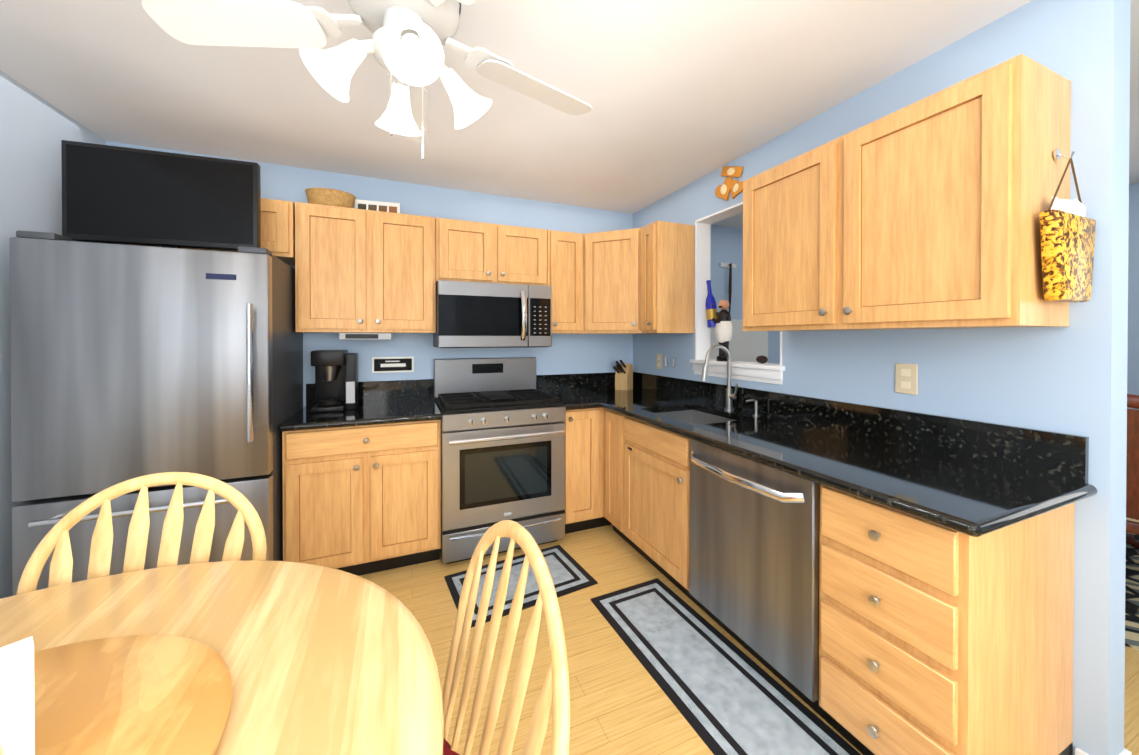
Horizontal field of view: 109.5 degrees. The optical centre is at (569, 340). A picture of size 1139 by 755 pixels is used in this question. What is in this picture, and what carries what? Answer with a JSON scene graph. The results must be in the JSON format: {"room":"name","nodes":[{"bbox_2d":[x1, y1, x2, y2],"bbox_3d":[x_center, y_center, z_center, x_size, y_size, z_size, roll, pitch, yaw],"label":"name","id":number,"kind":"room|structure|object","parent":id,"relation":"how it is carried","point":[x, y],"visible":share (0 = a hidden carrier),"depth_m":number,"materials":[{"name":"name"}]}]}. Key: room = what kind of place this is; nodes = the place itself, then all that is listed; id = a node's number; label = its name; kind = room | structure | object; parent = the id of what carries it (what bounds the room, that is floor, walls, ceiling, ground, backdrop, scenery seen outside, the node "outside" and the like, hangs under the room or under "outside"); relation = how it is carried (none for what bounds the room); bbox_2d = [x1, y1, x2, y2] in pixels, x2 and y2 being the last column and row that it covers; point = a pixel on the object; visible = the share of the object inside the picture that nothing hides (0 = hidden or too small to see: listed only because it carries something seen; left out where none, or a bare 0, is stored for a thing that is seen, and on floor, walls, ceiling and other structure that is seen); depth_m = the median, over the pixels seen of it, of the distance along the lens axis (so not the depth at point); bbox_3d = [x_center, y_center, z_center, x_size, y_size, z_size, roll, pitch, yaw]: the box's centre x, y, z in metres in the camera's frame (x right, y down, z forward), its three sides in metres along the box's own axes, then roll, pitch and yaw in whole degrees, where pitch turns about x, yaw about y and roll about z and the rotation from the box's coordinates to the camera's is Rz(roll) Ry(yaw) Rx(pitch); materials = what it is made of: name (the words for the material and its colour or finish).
{"room":"kitchen and dining room","nodes":[
{"label":"kitchen and dining room","id":0,"kind":"room"},
{"bbox_2d":[0,70,105,598],"bbox_3d":[-1.770,0.118,0.198,0.100,2.430,4.400,0,0,-23],"label":"wall","id":1,"kind":"structure","parent":0,"point":[35,129],"depth_m":1.72,"materials":[{"name":"blue paint"}]},
{"bbox_2d":[106,141,779,406],"bbox_3d":[0.309,0.097,3.511,6.500,2.430,0.100,0,0,-23],"label":"wall","id":2,"kind":"structure","parent":0,"point":[580,353],"depth_m":3.04,"materials":[{"name":"blue paint"}]},
{"bbox_2d":[217,198,292,264],"bbox_3d":[-1.875,-0.641,2.355,0.495,0.320,0.328,0,0,-23],"label":"upper cabinet","id":3,"kind":"object","parent":2,"relation":"attached to","point":[276,215],"depth_m":2.28,"materials":[{"name":"brown wood"}]},
{"bbox_2d":[289,202,436,332],"bbox_3d":[-1.282,-0.428,2.605,0.770,0.750,0.328,0,0,-23],"label":"upper cabinet","id":4,"kind":"object","parent":2,"relation":"attached to","point":[357,270],"depth_m":2.44,"materials":[{"name":"brown wood"}]},
{"bbox_2d":[305,188,355,207],"bbox_3d":[-1.486,-0.860,2.512,0.277,0.115,0.203,0,0,-23],"label":"basket","id":5,"kind":"object","parent":4,"relation":"on","point":[329,197],"visible":0.69,"depth_m":2.44,"materials":[{"name":"wicker"}]},
{"bbox_2d":[339,333,391,339],"bbox_3d":[-1.298,-0.029,2.585,0.290,0.043,0.242,0,0,-23],"label":"radio","id":6,"kind":"object","parent":4,"relation":"attached to","point":[365,336],"visible":1,"depth_m":2.47,"materials":[{"name":"grey plastic"}]},
{"bbox_2d":[355,199,399,212],"bbox_3d":[-1.265,-0.862,2.659,0.270,0.119,0.036,0,0,-17],"label":"photo frame","id":7,"kind":"object","parent":4,"relation":"on","point":[378,206],"visible":0.62,"depth_m":2.66,"materials":[{"name":"white"}]},
{"bbox_2d":[372,356,413,372],"bbox_3d":[-1.226,0.166,2.802,0.270,0.110,0.016,0,0,-23],"label":"coffee sign","id":8,"kind":"object","parent":2,"relation":"attached to","point":[391,364],"visible":1,"depth_m":2.79,"materials":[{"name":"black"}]},
{"bbox_2d":[306,373,615,404],"bbox_3d":[-0.569,0.344,3.077,2.454,0.140,0.021,0,0,-23],"label":"backsplash","id":9,"kind":"structure","parent":2,"relation":"attached to","point":[554,383],"depth_m":2.87,"materials":[{"name":"black stone"}]},
{"bbox_2d":[437,218,496,282],"bbox_3d":[-0.747,-0.596,2.828,0.383,0.415,0.328,0,0,-23],"label":"upper cabinet","id":10,"kind":"object","parent":2,"relation":"attached to","point":[466,250],"depth_m":2.69,"materials":[{"name":"brown wood"}]},
{"bbox_2d":[433,280,551,347],"bbox_3d":[-0.543,-0.170,2.840,0.760,0.429,0.466,0,0,-23],"label":"microwave","id":11,"kind":"object","parent":10,"relation":"attached to","point":[482,315],"visible":0.98,"depth_m":2.66,"materials":[{"name":"grey metal"}]},
{"bbox_2d":[497,224,548,285],"bbox_3d":[-0.394,-0.597,2.977,0.383,0.415,0.328,0,0,-23],"label":"upper cabinet","id":12,"kind":"object","parent":2,"relation":"attached to","point":[522,252],"depth_m":2.84,"materials":[{"name":"brown wood"}]},
{"bbox_2d":[549,230,584,333],"bbox_3d":[-0.046,-0.431,3.098,0.343,0.750,0.376,0,0,-23],"label":"upper cabinet","id":13,"kind":"object","parent":2,"relation":"attached to","point":[566,249],"depth_m":2.97,"materials":[{"name":"brown wood"}]},
{"bbox_2d":[585,229,632,333],"bbox_3d":[0.393,-0.431,3.151,0.618,0.750,0.618,0,0,-23],"label":"upper cabinet","id":14,"kind":"object","parent":2,"relation":"attached to","point":[608,254],"depth_m":2.95,"materials":[{"name":"brown wood"}]},
{"bbox_2d":[719,263,735,312],"bbox_3d":[1.566,-0.472,3.949,0.200,0.578,0.055,0,0,-23],"label":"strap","id":15,"kind":"object","parent":2,"relation":"attached to","point":[730,266],"visible":0.88,"depth_m":3.93,"materials":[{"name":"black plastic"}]},
{"bbox_2d":[710,319,767,362],"bbox_3d":[1.381,0.549,3.893,1.430,1.520,0.029,0,0,-23],"label":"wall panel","id":16,"kind":"object","parent":2,"relation":"attached to","point":[748,346],"depth_m":4.02,"materials":[{"name":"white paint"}]},
{"bbox_2d":[0,0,1138,228],"bbox_3d":[1.161,-1.130,1.474,6.500,0.050,4.500,0,0,-23],"label":"ceiling","id":17,"kind":"structure","parent":0,"point":[676,94],"depth_m":1.75,"materials":[{"name":"white paint"}]},
{"bbox_2d":[142,0,591,159],"bbox_3d":[-0.482,-0.806,1.196,1.311,0.595,1.266,0,0,-23],"label":"fan","id":18,"kind":"object","parent":17,"relation":"attached to","point":[407,42],"visible":1,"depth_m":1.12,"materials":[{"name":"white plastic"}]},
{"bbox_2d":[360,524,1138,754],"bbox_3d":[1.161,1.350,1.490,6.500,0.050,4.500,0,0,-23],"label":"floor","id":19,"kind":"structure","parent":0,"point":[621,703],"depth_m":1.64,"materials":[{"name":"brown wood"}]},
{"bbox_2d":[16,472,266,594],"bbox_3d":[-1.035,0.849,0.893,0.512,0.964,0.518,0,0,-23],"label":"chair","id":20,"kind":"object","parent":19,"relation":"on","point":[56,537],"visible":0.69,"depth_m":1.08,"materials":[{"name":"brown wood"}]},
{"bbox_2d":[9,230,302,595],"bbox_3d":[-1.929,0.441,2.043,0.835,1.760,0.817,0,0,-23],"label":"fridge","id":21,"kind":"object","parent":19,"relation":"on","point":[127,362],"visible":0.85,"depth_m":1.72,"materials":[{"name":"grey metal"}]},
{"bbox_2d":[61,140,260,249],"bbox_3d":[-1.932,-0.659,1.952,0.731,0.474,0.183,0,0,-23],"label":"tv","id":22,"kind":"object","parent":21,"relation":"on","point":[118,195],"visible":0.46,"depth_m":1.90,"materials":[{"name":"black plastic"}]},
{"bbox_2d":[0,560,443,754],"bbox_3d":[-0.860,0.957,0.411,1.400,0.750,1.320,0,0,-23],"label":"table","id":23,"kind":"object","parent":19,"relation":"on","point":[320,660],"visible":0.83,"depth_m":0.79,"materials":[{"name":"beige wood"}]},
{"bbox_2d":[34,634,231,754],"bbox_3d":[-0.795,0.567,0.436,0.660,0.026,0.660,0,0,-23],"label":"lazy susan","id":24,"kind":"object","parent":23,"relation":"on","point":[150,694],"visible":0.9,"depth_m":0.62,"materials":[{"name":"brown wood"}]},
{"bbox_2d":[0,636,34,754],"bbox_3d":[-0.709,0.461,0.423,0.180,0.185,0.180,0,0,-23],"label":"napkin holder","id":25,"kind":"object","parent":24,"relation":"on","point":[17,732],"visible":1,"depth_m":0.48,"materials":[{"name":"white plastic"}]},
{"bbox_2d":[282,421,440,575],"bbox_3d":[-1.224,0.886,2.480,0.774,0.864,0.618,0,0,-23],"label":"base cabinet","id":26,"kind":"object","parent":19,"relation":"on","point":[363,499],"depth_m":2.20,"materials":[{"name":"brown wood"}]},
{"bbox_2d":[278,397,441,432],"bbox_3d":[-1.220,0.436,2.466,0.779,0.035,0.644,0,0,-23],"label":"countertop","id":27,"kind":"structure","parent":26,"relation":"on","point":[366,412],"depth_m":2.26,"materials":[{"name":"black stone"}]},
{"bbox_2d":[310,350,357,412],"bbox_3d":[-1.432,0.238,2.466,0.230,0.359,0.220,0,0,-23],"label":"coffee maker","id":28,"kind":"object","parent":27,"relation":"on","point":[336,380],"visible":1,"depth_m":2.44,"materials":[{"name":"black plastic"}]},
{"bbox_2d":[434,357,565,563],"bbox_3d":[-0.492,0.724,2.724,0.758,1.185,0.729,0,0,-23],"label":"stove","id":29,"kind":"object","parent":19,"relation":"on","point":[503,439],"visible":1,"depth_m":2.48,"materials":[{"name":"grey metal"}]},
{"bbox_2d":[442,520,569,754],"bbox_3d":[-0.299,0.851,0.673,0.501,0.964,0.514,0,0,-29],"label":"chair","id":30,"kind":"object","parent":19,"relation":"on","point":[555,686],"visible":0.9,"depth_m":0.73,"materials":[{"name":"brown wood"}]},
{"bbox_2d":[444,545,597,627],"bbox_3d":[-0.272,1.315,2.217,0.720,0.008,0.460,0,0,-29],"label":"area rug","id":31,"kind":"object","parent":19,"relation":"on","point":[569,573],"visible":0.6,"depth_m":2.21,"materials":[{"name":"black fabric"}]},
{"bbox_2d":[564,409,601,533],"bbox_3d":[-0.040,0.883,2.977,0.262,0.864,0.618,0,0,-23],"label":"base cabinet","id":32,"kind":"object","parent":19,"relation":"on","point":[583,427],"depth_m":2.71,"materials":[{"name":"brown wood"}]},
{"bbox_2d":[602,409,689,552],"bbox_3d":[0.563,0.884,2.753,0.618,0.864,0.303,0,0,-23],"label":"base cabinet","id":33,"kind":"object","parent":19,"relation":"on","point":[646,498],"depth_m":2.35,"materials":[{"name":"brown wood"}]},
{"bbox_2d":[547,393,601,408],"bbox_3d":[-0.034,0.432,2.964,0.269,0.035,0.644,0,0,-23],"label":"countertop","id":34,"kind":"structure","parent":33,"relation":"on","point":[570,400],"depth_m":2.76,"materials":[{"name":"black stone"}]},
{"bbox_2d":[590,578,860,754],"bbox_3d":[0.615,1.320,1.461,0.480,0.008,1.516,0,0,-23],"label":"runner mat","id":35,"kind":"object","parent":19,"relation":"on","point":[724,694],"visible":1,"depth_m":1.55,"materials":[{"name":"black fabric"}]},
{"bbox_2d":[689,439,832,725],"bbox_3d":[0.938,0.893,1.738,0.657,0.861,0.629,0,0,-23],"label":"dishwasher","id":36,"kind":"object","parent":19,"relation":"on","point":[754,558],"visible":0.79,"depth_m":1.54,"materials":[{"name":"grey metal"}]},
{"bbox_2d":[819,485,1085,754],"bbox_3d":[1.179,0.894,1.286,0.618,0.864,0.384,0,0,-23],"label":"base cabinet","id":37,"kind":"object","parent":19,"relation":"on","point":[946,585],"depth_m":1.12,"materials":[{"name":"brown wood"}]},
{"bbox_2d":[566,389,1089,536],"bbox_3d":[0.757,0.437,2.258,0.644,0.035,2.559,0,0,-23],"label":"countertop","id":38,"kind":"structure","parent":37,"relation":"on","point":[960,494],"depth_m":1.35,"materials":[{"name":"black stone"}]},
{"bbox_2d":[613,360,632,390],"bbox_3d":[0.436,0.283,3.367,0.110,0.257,0.217,0,0,32],"label":"knife block","id":39,"kind":"object","parent":38,"relation":"on","point":[624,377],"visible":1,"depth_m":3.36,"materials":[{"name":"brown wood"}]},
{"bbox_2d":[638,409,757,472],"bbox_3d":[0.720,0.550,2.330,0.424,0.215,0.524,0,0,-23],"label":"sink","id":40,"kind":"object","parent":38,"relation":"in","point":[672,448],"depth_m":2.22,"materials":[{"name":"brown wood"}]},
{"bbox_2d":[701,345,737,408],"bbox_3d":[0.888,0.221,2.378,0.237,0.396,0.094,0,0,-23],"label":"faucet","id":41,"kind":"object","parent":38,"relation":"on","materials":[{"name":"silver metal"}]},
{"bbox_2d":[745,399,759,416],"bbox_3d":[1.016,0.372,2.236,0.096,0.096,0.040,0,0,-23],"label":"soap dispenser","id":42,"kind":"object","parent":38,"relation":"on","point":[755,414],"depth_m":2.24,"materials":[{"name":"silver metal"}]},
{"bbox_2d":[746,397,761,416],"bbox_3d":[1.015,0.372,2.236,0.096,0.096,0.040,0,0,-23],"label":"soap dispenser","id":43,"kind":"object","parent":38,"relation":"on","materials":[{"name":"silver metal"}]},
{"bbox_2d":[1125,532,1138,650],"bbox_3d":[3.205,1.314,2.240,1.850,0.010,2.900,0,0,-23],"label":"dining rug","id":44,"kind":"object","parent":19,"relation":"on","point":[1132,602],"depth_m":2.06,"materials":[{"name":"fabric"}]},
{"bbox_2d":[1126,394,1138,534],"bbox_3d":[2.768,0.766,1.991,0.561,1.070,0.511,0,0,-41],"label":"cabinet","id":45,"kind":"object","parent":44,"relation":"on","point":[1132,494],"depth_m":1.86,"materials":[{"name":"brown wood"}]},
{"bbox_2d":[1126,533,1138,548],"bbox_3d":[3.081,0.935,2.727,1.508,0.736,1.102,0,0,-23],"label":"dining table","id":46,"kind":"object","parent":44,"relation":"on","point":[1132,541],"visible":0.06,"depth_m":2.53,"materials":[{"name":"brown wood"}]},
{"bbox_2d":[633,0,1130,754],"bbox_3d":[1.118,0.104,2.386,0.120,2.430,2.600,0,0,-23],"label":"wall","id":47,"kind":"structure","parent":0,"point":[1071,378],"depth_m":1.26,"materials":[{"name":"blue paint"}]},
{"bbox_2d":[656,354,661,368],"bbox_3d":[0.710,0.164,3.191,0.006,0.118,0.070,0,0,-23],"label":"outlet","id":48,"kind":"object","parent":47,"relation":"attached to","point":[659,362],"visible":1,"depth_m":3.18,"materials":[{"name":"beige plastic"}]},
{"bbox_2d":[633,221,693,333],"bbox_3d":[0.650,-0.429,2.851,0.376,0.750,0.245,0,0,-23],"label":"upper cabinet","id":49,"kind":"object","parent":47,"relation":"attached to","point":[663,252],"depth_m":2.76,"materials":[{"name":"brown wood"}]},
{"bbox_2d":[664,355,675,366],"bbox_3d":[0.759,0.155,3.049,0.027,0.089,0.128,0,0,-23],"label":"hanging ornament","id":50,"kind":"object","parent":47,"relation":"attached to","point":[666,360],"visible":0.88,"depth_m":3.00,"materials":[{"name":"silver metal"}]},
{"bbox_2d":[715,166,742,200],"bbox_3d":[0.990,-0.985,2.496,0.017,0.229,0.241,0,0,-23],"label":"art","id":51,"kind":"object","parent":47,"relation":"attached to","point":[728,186],"visible":0.98,"depth_m":2.48,"materials":[{"name":"orange ceramic"}]},
{"bbox_2d":[690,202,784,384],"bbox_3d":[1.059,-0.300,2.505,0.175,1.066,0.730,0,0,-23],"label":"window frame","id":52,"kind":"structure","parent":47,"relation":"attached to","point":[772,373],"depth_m":2.79,"materials":[{"name":"white wood"}]},
{"bbox_2d":[705,280,732,360],"bbox_3d":[0.985,-0.138,2.651,0.104,0.539,0.194,0,0,-23],"label":"chef figurine","id":53,"kind":"object","parent":52,"relation":"on","point":[720,322],"visible":0.94,"depth_m":2.60,"materials":[{"name":"black"}]},
{"bbox_2d":[756,355,767,363],"bbox_3d":[1.122,0.109,2.350,0.047,0.048,0.074,0,0,-23],"label":"fruit","id":54,"kind":"object","parent":52,"relation":"on","point":[761,359],"visible":1,"depth_m":2.33,"materials":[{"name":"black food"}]},
{"bbox_2d":[633,373,1089,484],"bbox_3d":[1.048,0.349,2.368,0.021,0.140,2.538,0,0,-23],"label":"backsplash","id":55,"kind":"structure","parent":47,"relation":"attached to","point":[1055,454],"depth_m":1.57,"materials":[{"name":"black stone"}]},
{"bbox_2d":[895,363,917,394],"bbox_3d":[1.364,0.154,1.633,0.006,0.122,0.078,0,0,-23],"label":"outlet","id":56,"kind":"object","parent":47,"relation":"attached to","point":[906,378],"visible":1,"depth_m":1.63,"materials":[{"name":"beige plastic"}]},
{"bbox_2d":[743,54,1070,330],"bbox_3d":[1.192,-0.421,1.622,0.328,0.750,0.980,0,0,-23],"label":"upper cabinet","id":57,"kind":"object","parent":47,"relation":"attached to","point":[921,214],"depth_m":1.31,"materials":[{"name":"brown wood"}]},
{"bbox_2d":[1039,149,1095,302],"bbox_3d":[1.426,-0.339,1.158,0.250,0.451,0.051,0,0,-23],"label":"hanging bag","id":58,"kind":"object","parent":57,"relation":"attached to","point":[1067,235],"visible":0.96,"depth_m":1.12,"materials":[{"name":"yellow fabric"}]},
{"bbox_2d":[1075,747,1131,754],"bbox_3d":[1.189,1.274,2.395,0.012,0.090,2.572,0,0,-23],"label":"baseboard","id":59,"kind":"structure","parent":47,"relation":"attached to","point":[1078,751],"depth_m":1.28,"materials":[{"name":"white"}]},
{"bbox_2d":[1127,183,1138,408],"bbox_3d":[4.131,0.102,2.675,0.100,2.430,4.400,0,0,-23],"label":"wall","id":60,"kind":"structure","parent":0,"point":[1133,324],"depth_m":2.86,"materials":[{"name":"blue paint"}]}
]}

